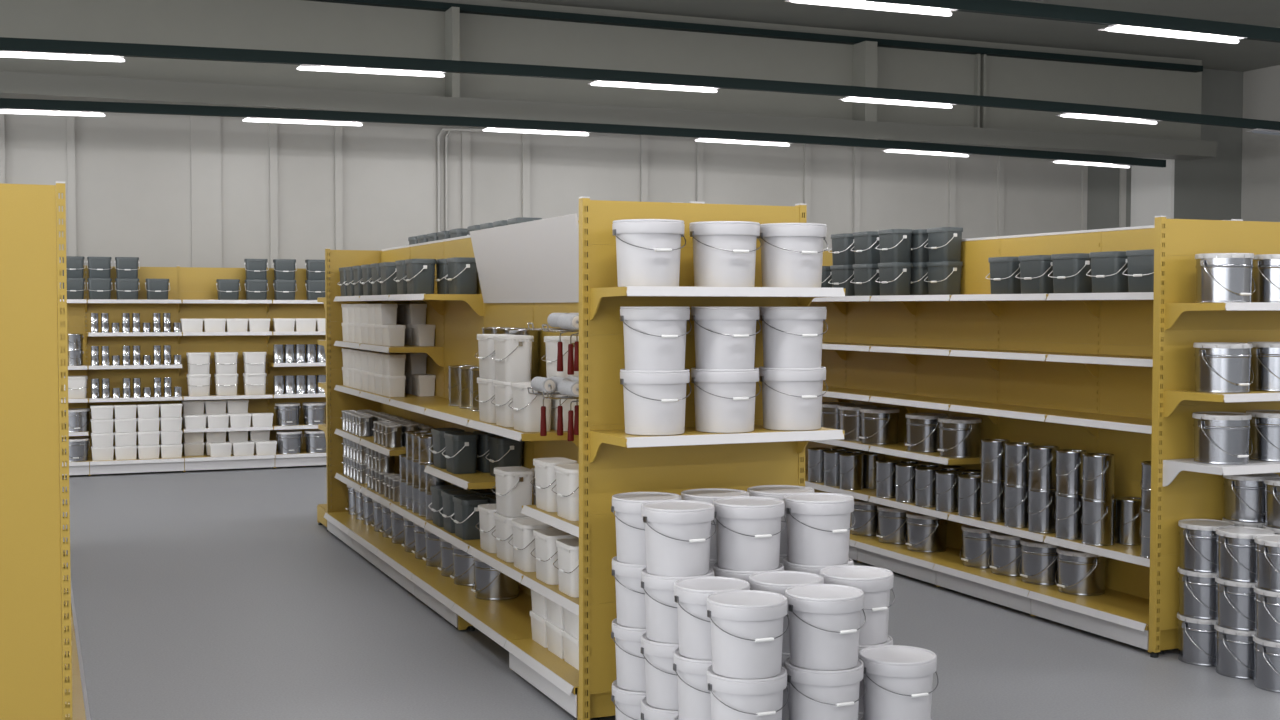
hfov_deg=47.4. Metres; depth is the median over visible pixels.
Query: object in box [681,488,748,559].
bucket
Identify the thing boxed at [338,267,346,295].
bucket
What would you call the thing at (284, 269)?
bucket
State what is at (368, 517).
pail
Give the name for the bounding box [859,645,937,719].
bucket
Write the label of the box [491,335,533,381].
bucket
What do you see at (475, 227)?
bucket
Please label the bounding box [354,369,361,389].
tub
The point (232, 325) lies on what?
tub
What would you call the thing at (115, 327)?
tin
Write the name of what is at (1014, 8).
rail
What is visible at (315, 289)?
bucket
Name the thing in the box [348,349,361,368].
tub
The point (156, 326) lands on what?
tin
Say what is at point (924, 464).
tin
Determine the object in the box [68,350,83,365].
tin
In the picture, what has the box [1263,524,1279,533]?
pail
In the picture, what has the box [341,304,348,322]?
tub
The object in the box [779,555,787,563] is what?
bucket
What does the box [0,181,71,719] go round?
shelving unit
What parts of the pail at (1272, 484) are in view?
lid, handle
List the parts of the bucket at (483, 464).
lid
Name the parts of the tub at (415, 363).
lid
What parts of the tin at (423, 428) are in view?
lid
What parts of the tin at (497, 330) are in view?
lid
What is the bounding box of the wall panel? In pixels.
[1087,165,1130,229]
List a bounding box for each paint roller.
[531,377,555,435]
[547,313,568,370]
[550,376,571,435]
[557,314,578,374]
[558,380,578,440]
[567,376,578,434]
[569,313,578,370]
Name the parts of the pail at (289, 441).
lid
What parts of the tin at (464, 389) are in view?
lid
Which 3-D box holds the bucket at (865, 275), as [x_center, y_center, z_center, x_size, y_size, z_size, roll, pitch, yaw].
[1.699,-0.593,10.824,0.180,0.237,0.264,-1,2,-23]
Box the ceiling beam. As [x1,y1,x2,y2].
[0,0,1216,159]
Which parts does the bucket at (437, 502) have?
lid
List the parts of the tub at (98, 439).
lid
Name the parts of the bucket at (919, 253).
lid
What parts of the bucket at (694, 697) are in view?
handle, lid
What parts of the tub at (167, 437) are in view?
lid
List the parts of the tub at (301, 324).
lid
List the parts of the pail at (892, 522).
lid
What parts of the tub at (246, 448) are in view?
lid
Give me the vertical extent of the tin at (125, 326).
0.108 m
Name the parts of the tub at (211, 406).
lid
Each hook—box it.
[527,322,569,329]
[527,387,561,394]
[542,324,578,331]
[542,391,578,398]
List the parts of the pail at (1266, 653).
lid, handle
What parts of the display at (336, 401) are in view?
leg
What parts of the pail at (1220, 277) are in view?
lid, handle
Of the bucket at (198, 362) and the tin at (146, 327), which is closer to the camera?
the tin at (146, 327)
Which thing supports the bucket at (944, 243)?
on the bucket at (944, 277)
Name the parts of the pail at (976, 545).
lid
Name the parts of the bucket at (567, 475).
lid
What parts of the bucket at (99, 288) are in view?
lid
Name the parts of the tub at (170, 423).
lid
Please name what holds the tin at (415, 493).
on the gondola at (458, 319)
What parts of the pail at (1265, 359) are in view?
lid, handle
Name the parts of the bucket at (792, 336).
lid, handle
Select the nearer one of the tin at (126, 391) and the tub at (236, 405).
the tin at (126, 391)
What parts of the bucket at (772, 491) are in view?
lid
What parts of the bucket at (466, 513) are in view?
handle, lid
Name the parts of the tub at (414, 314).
lid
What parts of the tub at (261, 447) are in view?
lid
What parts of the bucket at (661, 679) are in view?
handle, lid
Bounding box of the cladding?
[1130,157,1174,226]
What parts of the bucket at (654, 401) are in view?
lid, handle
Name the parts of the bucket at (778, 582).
lid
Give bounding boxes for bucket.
[60,256,84,277]
[60,278,85,298]
[64,376,87,398]
[87,257,111,277]
[87,278,112,298]
[114,257,139,278]
[115,278,139,299]
[145,279,169,299]
[186,352,210,374]
[186,374,211,395]
[214,352,238,373]
[214,373,238,395]
[216,279,240,299]
[243,352,266,373]
[243,373,266,394]
[244,259,267,279]
[244,279,268,299]
[273,259,296,279]
[273,280,296,299]
[305,260,324,279]
[305,280,324,299]
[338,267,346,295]
[344,266,353,295]
[351,266,362,295]
[360,264,371,295]
[369,263,380,294]
[378,262,396,294]
[393,260,406,293]
[403,259,435,293]
[408,236,417,244]
[417,235,427,242]
[427,233,437,241]
[428,485,463,526]
[429,428,464,468]
[435,259,448,293]
[437,231,449,239]
[439,490,475,532]
[442,432,478,473]
[445,257,477,293]
[449,228,468,237]
[450,495,487,539]
[467,225,480,234]
[470,488,495,496]
[473,431,494,472]
[475,334,512,378]
[475,377,495,422]
[476,504,496,552]
[480,223,493,229]
[484,495,495,503]
[486,435,523,476]
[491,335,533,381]
[491,380,530,426]
[491,466,533,516]
[492,512,530,561]
[493,220,507,226]
[507,217,541,224]
[508,382,551,431]
[508,518,552,571]
[530,457,577,511]
[531,468,535,504]
[531,528,577,584]
[542,336,578,377]
[550,391,578,430]
[552,464,578,520]
[553,538,578,597]
[611,492,681,564]
[611,618,645,691]
[611,680,645,719]
[612,219,685,286]
[612,556,645,627]
[620,306,691,370]
[620,369,690,435]
[641,500,715,576]
[641,568,713,643]
[641,632,678,709]
[641,697,678,719]
[673,576,749,659]
[673,647,711,719]
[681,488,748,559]
[689,221,760,286]
[691,307,760,368]
[691,367,760,432]
[706,665,788,719]
[707,590,788,678]
[709,559,717,568]
[712,562,783,581]
[713,496,785,570]
[747,485,814,554]
[749,571,823,652]
[759,223,827,287]
[759,307,827,367]
[759,366,827,430]
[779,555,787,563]
[781,652,789,719]
[783,493,855,565]
[783,557,853,574]
[784,656,864,719]
[785,584,865,669]
[819,565,894,644]
[821,266,831,287]
[828,233,854,264]
[828,265,854,295]
[851,231,879,263]
[851,264,879,295]
[858,635,892,711]
[858,712,863,719]
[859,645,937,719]
[875,262,912,295]
[876,229,912,262]
[910,229,928,262]
[910,263,928,294]
[924,227,962,261]
[924,261,962,294]
[986,257,1020,293]
[1016,255,1053,293]
[1048,253,1091,292]
[1086,251,1127,292]
[1122,249,1153,291]
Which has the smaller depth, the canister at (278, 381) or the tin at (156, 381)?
the tin at (156, 381)
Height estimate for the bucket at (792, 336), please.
0.277 m
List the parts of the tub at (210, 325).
lid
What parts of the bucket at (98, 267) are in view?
lid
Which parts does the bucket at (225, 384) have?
lid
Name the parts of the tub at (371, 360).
lid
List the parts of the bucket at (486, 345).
lid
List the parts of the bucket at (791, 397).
lid, handle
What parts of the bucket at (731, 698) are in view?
lid, handle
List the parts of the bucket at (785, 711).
lid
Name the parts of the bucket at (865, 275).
lid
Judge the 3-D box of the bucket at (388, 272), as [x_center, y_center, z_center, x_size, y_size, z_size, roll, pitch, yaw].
[-1.793,-0.587,10.560,0.180,0.237,0.264,-1,2,-23]
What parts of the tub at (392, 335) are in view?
lid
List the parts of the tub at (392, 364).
lid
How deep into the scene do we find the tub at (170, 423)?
16.40 m
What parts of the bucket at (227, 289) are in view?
lid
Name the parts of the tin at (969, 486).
lid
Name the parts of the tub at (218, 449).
lid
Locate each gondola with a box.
[60,536,90,719]
[324,202,682,719]
[805,220,1230,653]
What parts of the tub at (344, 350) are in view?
lid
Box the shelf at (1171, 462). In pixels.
[1167,458,1279,467]
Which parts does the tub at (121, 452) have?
lid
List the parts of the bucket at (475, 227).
lid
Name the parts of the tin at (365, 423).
lid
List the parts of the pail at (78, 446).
lid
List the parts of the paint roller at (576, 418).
handle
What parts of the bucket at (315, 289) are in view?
lid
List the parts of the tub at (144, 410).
lid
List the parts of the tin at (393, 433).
lid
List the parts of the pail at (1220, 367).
lid, handle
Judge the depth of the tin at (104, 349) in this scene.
16.17 m
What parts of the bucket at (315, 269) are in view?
lid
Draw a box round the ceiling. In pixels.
[503,0,1279,71]
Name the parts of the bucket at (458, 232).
lid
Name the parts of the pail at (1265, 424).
lid, handle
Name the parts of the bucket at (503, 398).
lid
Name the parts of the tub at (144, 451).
lid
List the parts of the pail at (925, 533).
handle, lid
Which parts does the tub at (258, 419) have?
lid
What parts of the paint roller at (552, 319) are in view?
handle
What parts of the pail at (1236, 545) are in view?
handle, lid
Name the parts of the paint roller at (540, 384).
handle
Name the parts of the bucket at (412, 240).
lid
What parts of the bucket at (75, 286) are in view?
lid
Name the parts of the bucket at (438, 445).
lid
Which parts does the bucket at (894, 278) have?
lid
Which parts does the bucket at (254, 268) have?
lid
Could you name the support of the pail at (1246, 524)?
on the pail
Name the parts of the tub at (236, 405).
lid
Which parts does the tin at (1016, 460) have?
lid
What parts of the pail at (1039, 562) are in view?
handle, lid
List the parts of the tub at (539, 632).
lid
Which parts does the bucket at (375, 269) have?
lid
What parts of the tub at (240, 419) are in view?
lid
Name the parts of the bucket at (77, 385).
lid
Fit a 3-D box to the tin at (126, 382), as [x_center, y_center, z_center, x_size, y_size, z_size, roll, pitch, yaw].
[-5.748,0.258,16.303,0.088,0.108,0.087,-1,2,-23]
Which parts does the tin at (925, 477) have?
lid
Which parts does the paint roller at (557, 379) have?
handle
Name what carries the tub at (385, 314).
on the tub at (377, 328)
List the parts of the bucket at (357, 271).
lid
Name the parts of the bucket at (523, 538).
lid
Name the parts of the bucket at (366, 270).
lid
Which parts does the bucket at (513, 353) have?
handle, lid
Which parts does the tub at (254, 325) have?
lid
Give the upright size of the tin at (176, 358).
0.108 m
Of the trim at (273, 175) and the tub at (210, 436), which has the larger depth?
the trim at (273, 175)
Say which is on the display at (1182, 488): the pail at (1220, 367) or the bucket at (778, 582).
the pail at (1220, 367)
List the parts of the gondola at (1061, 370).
shelf, panel, shelf, kick plate, shelf, shelf, shelf, panel, kick plate, shelf, shelf, shelf, shelf, panel, rail, kick plate, shelf, shelf, shelf, panel, rail, kick plate, shelf, shelf, shelf, panel, rail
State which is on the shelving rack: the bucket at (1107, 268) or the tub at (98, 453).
the tub at (98, 453)
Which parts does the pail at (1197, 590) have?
lid, handle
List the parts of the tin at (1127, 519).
lid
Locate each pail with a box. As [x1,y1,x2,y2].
[62,437,88,461]
[65,408,90,431]
[274,403,300,425]
[276,430,302,453]
[302,402,325,424]
[304,430,325,452]
[345,485,355,514]
[353,489,362,519]
[360,494,373,524]
[371,499,381,531]
[379,504,391,537]
[388,509,404,543]
[401,517,414,552]
[412,522,425,559]
[422,529,440,566]
[438,538,453,576]
[450,545,474,585]
[471,557,518,599]
[821,402,854,429]
[838,405,876,440]
[850,498,880,535]
[859,407,899,444]
[876,505,907,543]
[904,413,947,452]
[905,511,947,552]
[937,417,981,457]
[960,524,991,568]
[988,531,1021,576]
[1018,538,1058,584]
[1055,546,1105,595]
[1177,612,1216,666]
[1178,519,1234,572]
[1178,567,1216,619]
[1192,412,1252,464]
[1193,342,1253,392]
[1195,253,1254,302]
[1214,623,1254,679]
[1215,575,1255,630]
[1216,526,1274,582]
[1222,517,1264,527]
[1223,473,1278,522]
[1246,410,1279,461]
[1247,342,1279,391]
[1251,254,1279,302]
[1253,634,1279,692]
[1254,585,1279,642]
[1255,534,1279,591]
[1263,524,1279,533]
[1264,476,1279,528]
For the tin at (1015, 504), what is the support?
on the gondola at (1061, 370)
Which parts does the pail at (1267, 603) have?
lid, handle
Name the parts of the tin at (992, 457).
lid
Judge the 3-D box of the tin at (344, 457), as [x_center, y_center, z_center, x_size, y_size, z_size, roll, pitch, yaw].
[-2.395,0.862,12.022,0.127,0.156,0.128,-1,2,-23]
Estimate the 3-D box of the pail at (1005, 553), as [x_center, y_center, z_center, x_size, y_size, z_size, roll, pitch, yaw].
[2.393,1.241,9.366,0.300,0.258,0.304,-1,2,-23]
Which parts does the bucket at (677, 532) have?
lid, handle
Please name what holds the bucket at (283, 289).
on the shelving rack
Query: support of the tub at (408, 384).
on the gondola at (458, 319)
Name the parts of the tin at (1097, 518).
handle, lid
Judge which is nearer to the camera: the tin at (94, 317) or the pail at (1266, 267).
the pail at (1266, 267)
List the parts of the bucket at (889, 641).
lid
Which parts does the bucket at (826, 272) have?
lid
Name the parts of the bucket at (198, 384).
lid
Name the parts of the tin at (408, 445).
lid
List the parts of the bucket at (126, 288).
lid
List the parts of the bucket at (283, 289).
lid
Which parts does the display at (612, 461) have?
kick panel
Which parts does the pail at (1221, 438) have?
lid, handle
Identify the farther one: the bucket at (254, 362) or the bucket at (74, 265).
the bucket at (254, 362)
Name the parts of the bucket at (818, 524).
lid, handle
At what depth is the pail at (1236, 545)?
7.35 m
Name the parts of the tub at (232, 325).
lid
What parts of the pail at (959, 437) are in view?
handle, lid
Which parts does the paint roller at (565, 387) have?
handle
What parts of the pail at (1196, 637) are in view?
lid, handle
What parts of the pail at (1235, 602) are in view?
lid, handle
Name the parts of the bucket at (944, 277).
lid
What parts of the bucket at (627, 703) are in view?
handle, lid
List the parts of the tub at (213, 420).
lid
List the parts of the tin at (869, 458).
lid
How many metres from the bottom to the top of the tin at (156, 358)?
0.108 m
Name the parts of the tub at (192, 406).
lid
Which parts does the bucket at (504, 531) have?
lid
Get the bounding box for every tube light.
[0,50,124,61]
[0,108,104,116]
[243,117,362,125]
[296,64,445,76]
[482,127,589,135]
[589,80,719,92]
[695,137,791,145]
[785,0,958,15]
[838,96,956,108]
[881,148,971,156]
[1050,159,1133,167]
[1055,112,1161,123]
[1098,24,1246,43]
[1246,129,1279,134]
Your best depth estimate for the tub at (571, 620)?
6.92 m
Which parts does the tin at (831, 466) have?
lid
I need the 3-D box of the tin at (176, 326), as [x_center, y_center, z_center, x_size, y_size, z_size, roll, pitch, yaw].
[-5.242,-0.369,16.491,0.088,0.108,0.087,-1,2,-23]
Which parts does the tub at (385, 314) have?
lid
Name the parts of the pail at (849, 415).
lid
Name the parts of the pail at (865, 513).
lid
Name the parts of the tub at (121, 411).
lid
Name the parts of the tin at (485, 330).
lid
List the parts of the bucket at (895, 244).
lid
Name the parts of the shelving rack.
panel, kick plate, panel, shelf, kick plate, panel, shelf, kick plate, panel, kick plate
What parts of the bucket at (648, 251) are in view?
lid, handle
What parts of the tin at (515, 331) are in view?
lid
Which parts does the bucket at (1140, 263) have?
lid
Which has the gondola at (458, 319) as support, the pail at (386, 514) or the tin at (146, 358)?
the pail at (386, 514)
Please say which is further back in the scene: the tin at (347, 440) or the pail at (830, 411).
the tin at (347, 440)
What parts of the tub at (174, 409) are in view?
lid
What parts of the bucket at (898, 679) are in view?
lid, handle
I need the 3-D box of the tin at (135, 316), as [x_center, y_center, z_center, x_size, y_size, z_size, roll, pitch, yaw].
[-5.646,-0.471,16.318,0.088,0.108,0.087,-1,2,-23]
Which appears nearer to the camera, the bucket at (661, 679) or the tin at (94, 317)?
the bucket at (661, 679)
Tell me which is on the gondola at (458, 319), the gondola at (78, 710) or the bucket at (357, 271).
the bucket at (357, 271)
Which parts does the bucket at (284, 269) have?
lid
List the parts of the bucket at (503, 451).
lid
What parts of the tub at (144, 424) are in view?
lid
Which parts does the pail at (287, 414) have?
lid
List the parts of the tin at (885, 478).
lid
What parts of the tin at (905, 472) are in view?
lid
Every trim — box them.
[0,114,4,183]
[67,116,75,255]
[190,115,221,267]
[269,123,277,267]
[334,125,342,249]
[461,126,470,228]
[522,133,529,217]
[640,135,647,201]
[696,138,702,201]
[803,144,810,222]
[853,147,860,232]
[948,156,955,226]
[997,156,1004,235]
[1081,165,1087,229]
[1119,168,1126,227]
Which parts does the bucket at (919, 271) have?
lid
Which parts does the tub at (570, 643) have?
lid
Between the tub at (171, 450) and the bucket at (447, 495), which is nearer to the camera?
the bucket at (447, 495)
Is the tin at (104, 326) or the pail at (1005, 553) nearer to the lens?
the pail at (1005, 553)
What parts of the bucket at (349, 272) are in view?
lid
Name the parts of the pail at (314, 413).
lid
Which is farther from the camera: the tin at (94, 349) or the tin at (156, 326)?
the tin at (156, 326)
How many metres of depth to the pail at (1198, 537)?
7.61 m
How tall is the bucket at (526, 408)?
0.246 m
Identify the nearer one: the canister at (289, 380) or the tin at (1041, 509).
the tin at (1041, 509)
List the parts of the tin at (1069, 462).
handle, lid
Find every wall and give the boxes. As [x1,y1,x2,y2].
[4,112,1081,404]
[1241,65,1279,221]
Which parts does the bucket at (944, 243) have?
lid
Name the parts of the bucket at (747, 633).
lid, handle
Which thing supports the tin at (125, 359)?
on the shelving rack
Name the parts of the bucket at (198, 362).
lid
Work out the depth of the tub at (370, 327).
10.98 m
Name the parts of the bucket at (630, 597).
handle, lid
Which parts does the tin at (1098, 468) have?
handle, lid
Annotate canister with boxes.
[273,344,283,362]
[273,375,283,394]
[284,344,294,362]
[284,375,294,393]
[295,344,305,362]
[295,375,305,393]
[306,344,315,362]
[306,375,315,393]
[316,344,325,362]
[317,375,325,393]
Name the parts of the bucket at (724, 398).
lid, handle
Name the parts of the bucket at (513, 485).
handle, lid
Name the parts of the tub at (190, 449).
lid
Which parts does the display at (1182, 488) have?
kick panel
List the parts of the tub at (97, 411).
lid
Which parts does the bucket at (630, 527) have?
handle, lid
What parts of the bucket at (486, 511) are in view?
lid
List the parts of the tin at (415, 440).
lid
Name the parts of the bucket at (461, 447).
handle, lid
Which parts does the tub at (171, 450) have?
lid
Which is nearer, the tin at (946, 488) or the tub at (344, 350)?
the tin at (946, 488)
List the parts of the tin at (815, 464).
lid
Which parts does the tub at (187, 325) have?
lid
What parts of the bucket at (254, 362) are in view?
lid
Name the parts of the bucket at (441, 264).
lid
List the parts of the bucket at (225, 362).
lid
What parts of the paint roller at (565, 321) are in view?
handle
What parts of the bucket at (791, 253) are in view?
lid, handle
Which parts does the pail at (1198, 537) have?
handle, lid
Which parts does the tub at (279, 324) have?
lid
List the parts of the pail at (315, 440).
lid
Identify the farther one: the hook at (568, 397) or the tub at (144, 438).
the tub at (144, 438)
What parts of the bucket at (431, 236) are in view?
lid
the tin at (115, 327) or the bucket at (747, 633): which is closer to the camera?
the bucket at (747, 633)
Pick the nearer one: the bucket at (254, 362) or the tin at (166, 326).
the tin at (166, 326)
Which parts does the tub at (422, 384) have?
lid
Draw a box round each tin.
[67,334,82,349]
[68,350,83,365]
[90,313,98,322]
[90,323,98,332]
[91,346,98,355]
[91,356,98,365]
[91,379,98,388]
[91,388,99,397]
[101,313,108,322]
[101,323,108,332]
[101,346,109,355]
[101,356,109,365]
[102,378,109,387]
[102,388,109,397]
[111,323,119,332]
[112,355,119,364]
[112,388,120,397]
[122,313,129,322]
[122,323,129,331]
[122,346,129,355]
[122,355,129,364]
[122,378,130,387]
[123,388,130,397]
[132,313,139,322]
[132,323,139,331]
[132,346,140,354]
[132,355,140,364]
[133,378,140,387]
[133,388,140,397]
[142,323,150,331]
[143,355,150,364]
[143,387,150,396]
[153,313,160,322]
[153,323,160,331]
[153,345,160,354]
[153,355,160,364]
[153,378,160,386]
[153,387,161,396]
[163,313,170,322]
[163,323,170,331]
[163,345,170,354]
[163,355,170,364]
[164,377,171,386]
[164,387,171,396]
[173,323,180,331]
[173,355,180,364]
[174,387,181,396]
[341,410,355,429]
[341,437,345,455]
[342,455,345,474]
[344,411,358,430]
[345,439,348,456]
[345,457,348,475]
[347,412,362,431]
[348,440,352,458]
[348,458,352,477]
[350,413,364,433]
[351,441,355,459]
[351,460,355,479]
[353,414,369,434]
[354,443,358,461]
[355,462,358,481]
[357,415,372,436]
[358,444,366,463]
[358,463,366,483]
[366,447,370,466]
[366,467,370,487]
[369,449,374,468]
[369,469,374,489]
[371,414,385,434]
[372,421,389,442]
[373,415,388,423]
[373,450,378,470]
[373,470,378,491]
[376,422,392,443]
[377,452,394,472]
[377,472,394,493]
[378,416,391,420]
[380,423,397,445]
[383,474,399,496]
[384,425,401,447]
[387,476,399,498]
[391,478,399,501]
[399,454,405,480]
[399,480,405,506]
[402,424,417,445]
[405,431,430,457]
[405,458,411,483]
[405,484,411,509]
[411,433,431,460]
[411,460,418,486]
[411,486,418,513]
[418,435,433,463]
[418,463,427,489]
[418,489,425,516]
[419,426,432,431]
[425,464,450,493]
[425,493,432,520]
[448,365,475,405]
[458,367,478,408]
[470,368,478,411]
[482,327,511,333]
[494,328,511,333]
[507,328,538,374]
[807,447,830,482]
[823,450,846,486]
[831,447,853,450]
[839,453,863,489]
[846,450,868,453]
[861,452,884,488]
[875,460,900,498]
[895,463,920,502]
[898,459,923,463]
[914,467,941,507]
[918,462,943,467]
[935,471,962,511]
[938,466,964,470]
[957,475,980,516]
[959,469,980,474]
[980,439,1009,481]
[980,480,1004,522]
[1003,484,1028,527]
[1004,442,1034,485]
[1027,489,1055,533]
[1028,445,1058,490]
[1054,494,1081,539]
[1055,449,1087,495]
[1081,499,1114,545]
[1082,453,1114,500]
[1114,497,1140,545]
[1140,461,1150,510]
[1140,509,1150,558]
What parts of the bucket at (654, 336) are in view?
lid, handle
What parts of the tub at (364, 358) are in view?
lid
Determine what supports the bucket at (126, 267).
on the bucket at (126, 288)
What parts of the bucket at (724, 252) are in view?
lid, handle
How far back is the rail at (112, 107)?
15.98 m
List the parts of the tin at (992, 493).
lid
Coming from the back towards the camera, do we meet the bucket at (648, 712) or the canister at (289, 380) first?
the canister at (289, 380)
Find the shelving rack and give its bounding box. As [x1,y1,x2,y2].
[57,265,325,475]
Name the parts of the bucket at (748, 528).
lid, handle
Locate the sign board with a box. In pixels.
[470,213,578,302]
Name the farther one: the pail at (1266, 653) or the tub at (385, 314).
the tub at (385, 314)
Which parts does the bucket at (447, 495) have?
lid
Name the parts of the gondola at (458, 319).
kick plate, shelf, shelf, shelf, kick plate, shelf, shelf, rail, panel, kick plate, shelf, shelf, shelf, shelf, panel, rail, kick plate, shelf, shelf, rail, shelf, panel, leg, shelf, panel, shelf, kick plate, shelf, shelf, panel, leg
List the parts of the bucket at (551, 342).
lid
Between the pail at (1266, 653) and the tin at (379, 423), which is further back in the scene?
the tin at (379, 423)
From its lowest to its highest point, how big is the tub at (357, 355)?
0.152 m
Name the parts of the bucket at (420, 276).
lid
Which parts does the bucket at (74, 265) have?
lid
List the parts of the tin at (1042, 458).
lid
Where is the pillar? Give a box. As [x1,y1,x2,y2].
[1174,69,1242,219]
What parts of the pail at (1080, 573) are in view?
handle, lid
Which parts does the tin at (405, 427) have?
lid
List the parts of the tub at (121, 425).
lid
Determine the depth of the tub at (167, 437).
16.40 m
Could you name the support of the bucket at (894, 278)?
on the gondola at (1061, 370)
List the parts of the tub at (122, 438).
lid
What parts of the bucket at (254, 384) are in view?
lid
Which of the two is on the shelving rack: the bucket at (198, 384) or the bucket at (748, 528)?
the bucket at (198, 384)
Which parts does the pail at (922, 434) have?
lid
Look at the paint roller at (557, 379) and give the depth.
7.26 m
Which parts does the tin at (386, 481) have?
lid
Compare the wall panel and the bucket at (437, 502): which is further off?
the wall panel
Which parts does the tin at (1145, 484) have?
lid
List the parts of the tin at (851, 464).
lid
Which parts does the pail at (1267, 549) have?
lid, handle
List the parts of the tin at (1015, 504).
lid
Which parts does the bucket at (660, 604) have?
handle, lid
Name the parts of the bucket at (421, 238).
lid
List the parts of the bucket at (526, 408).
lid, handle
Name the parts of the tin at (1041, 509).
handle, lid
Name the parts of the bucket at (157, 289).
lid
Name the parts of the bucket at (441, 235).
lid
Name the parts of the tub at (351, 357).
lid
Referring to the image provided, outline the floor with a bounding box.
[62,465,1279,719]
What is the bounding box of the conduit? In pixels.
[437,127,485,231]
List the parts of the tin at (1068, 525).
lid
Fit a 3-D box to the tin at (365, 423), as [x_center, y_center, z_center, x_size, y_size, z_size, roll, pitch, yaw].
[-2.151,0.517,11.406,0.127,0.156,0.128,-1,2,-23]
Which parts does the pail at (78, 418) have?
lid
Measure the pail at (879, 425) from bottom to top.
0.258 m
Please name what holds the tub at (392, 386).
on the gondola at (458, 319)
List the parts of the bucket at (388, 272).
lid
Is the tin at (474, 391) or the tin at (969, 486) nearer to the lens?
the tin at (474, 391)
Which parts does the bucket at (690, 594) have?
handle, lid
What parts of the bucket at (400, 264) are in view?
lid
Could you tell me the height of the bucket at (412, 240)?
0.249 m
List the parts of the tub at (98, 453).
lid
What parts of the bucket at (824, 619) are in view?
lid, handle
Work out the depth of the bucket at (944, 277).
10.15 m
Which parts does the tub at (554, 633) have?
lid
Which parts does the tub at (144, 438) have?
lid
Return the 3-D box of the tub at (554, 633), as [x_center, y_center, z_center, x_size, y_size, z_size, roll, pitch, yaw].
[-0.373,1.373,7.181,0.124,0.146,0.235,-1,2,-23]
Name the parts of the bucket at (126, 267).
lid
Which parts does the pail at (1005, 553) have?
lid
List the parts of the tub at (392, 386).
lid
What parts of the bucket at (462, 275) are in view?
lid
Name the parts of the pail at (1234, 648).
lid, handle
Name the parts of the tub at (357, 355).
lid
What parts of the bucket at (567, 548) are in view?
lid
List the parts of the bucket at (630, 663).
handle, lid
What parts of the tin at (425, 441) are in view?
lid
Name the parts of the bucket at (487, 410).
lid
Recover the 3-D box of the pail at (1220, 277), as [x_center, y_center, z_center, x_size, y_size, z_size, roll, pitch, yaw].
[3.053,-0.426,7.607,0.301,0.255,0.297,-1,2,-23]
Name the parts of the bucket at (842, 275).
lid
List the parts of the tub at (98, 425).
lid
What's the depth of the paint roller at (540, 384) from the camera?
7.22 m
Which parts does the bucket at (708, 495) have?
lid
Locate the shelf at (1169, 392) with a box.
[1167,390,1279,394]
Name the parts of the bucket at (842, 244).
lid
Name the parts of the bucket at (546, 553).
lid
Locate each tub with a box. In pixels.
[90,405,113,419]
[91,419,113,432]
[91,432,113,446]
[91,446,113,460]
[114,404,136,418]
[114,418,136,432]
[114,432,136,445]
[114,445,136,459]
[137,404,159,417]
[137,418,159,431]
[137,431,159,445]
[137,445,159,458]
[160,403,181,417]
[160,417,181,430]
[160,430,182,444]
[160,444,182,457]
[180,319,203,331]
[182,400,204,414]
[182,414,199,427]
[183,414,206,428]
[183,432,203,442]
[183,442,204,455]
[203,319,225,331]
[204,400,226,413]
[205,431,226,442]
[205,442,215,454]
[206,414,228,427]
[209,442,231,456]
[226,319,247,331]
[226,399,248,412]
[227,431,247,441]
[229,413,251,427]
[232,441,254,455]
[248,318,269,331]
[249,430,269,440]
[251,413,273,426]
[254,441,276,454]
[272,318,294,331]
[295,318,316,331]
[316,318,325,330]
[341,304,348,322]
[341,323,348,341]
[342,348,353,367]
[342,367,348,386]
[347,304,354,322]
[347,323,354,341]
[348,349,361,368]
[348,368,354,387]
[353,304,360,323]
[354,323,360,342]
[354,350,369,369]
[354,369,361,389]
[360,304,367,323]
[360,324,367,343]
[360,351,376,371]
[360,370,367,390]
[367,304,374,323]
[367,324,374,344]
[367,352,388,372]
[367,372,374,392]
[374,304,397,324]
[374,324,381,344]
[374,353,397,373]
[374,373,382,394]
[381,325,405,345]
[381,354,405,375]
[381,374,405,396]
[396,304,403,323]
[403,304,426,324]
[403,324,423,344]
[403,353,426,373]
[405,373,411,393]
[410,324,435,345]
[411,374,435,395]
[530,610,547,647]
[531,589,547,618]
[545,620,563,658]
[546,598,563,628]
[562,630,578,669]
[563,608,578,638]
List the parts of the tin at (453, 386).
lid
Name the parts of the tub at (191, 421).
lid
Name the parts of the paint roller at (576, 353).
handle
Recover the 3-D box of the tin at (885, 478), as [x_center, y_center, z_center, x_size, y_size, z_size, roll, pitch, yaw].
[1.806,0.866,10.598,0.187,0.262,0.191,-1,2,-23]
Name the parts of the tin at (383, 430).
lid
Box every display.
[317,248,381,530]
[579,196,845,719]
[1149,216,1279,657]
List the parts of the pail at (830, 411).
lid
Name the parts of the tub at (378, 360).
lid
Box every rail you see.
[0,37,1279,130]
[0,98,1165,167]
[862,0,1279,42]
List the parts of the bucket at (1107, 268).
handle, lid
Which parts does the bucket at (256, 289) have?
lid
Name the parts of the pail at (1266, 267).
lid, handle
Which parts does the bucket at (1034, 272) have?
handle, lid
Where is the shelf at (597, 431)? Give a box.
[591,425,837,437]
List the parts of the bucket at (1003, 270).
lid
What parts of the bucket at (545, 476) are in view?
lid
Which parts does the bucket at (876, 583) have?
lid, handle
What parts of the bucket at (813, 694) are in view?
lid, handle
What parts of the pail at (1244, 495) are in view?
handle, lid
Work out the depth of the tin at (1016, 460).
9.11 m
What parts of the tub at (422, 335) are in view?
lid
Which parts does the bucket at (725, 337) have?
lid, handle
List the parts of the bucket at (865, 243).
lid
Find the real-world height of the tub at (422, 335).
0.152 m
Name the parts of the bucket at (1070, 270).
handle, lid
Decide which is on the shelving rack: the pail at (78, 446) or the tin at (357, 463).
the pail at (78, 446)
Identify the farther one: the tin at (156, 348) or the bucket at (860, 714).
the tin at (156, 348)
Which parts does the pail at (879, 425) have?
handle, lid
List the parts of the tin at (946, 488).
lid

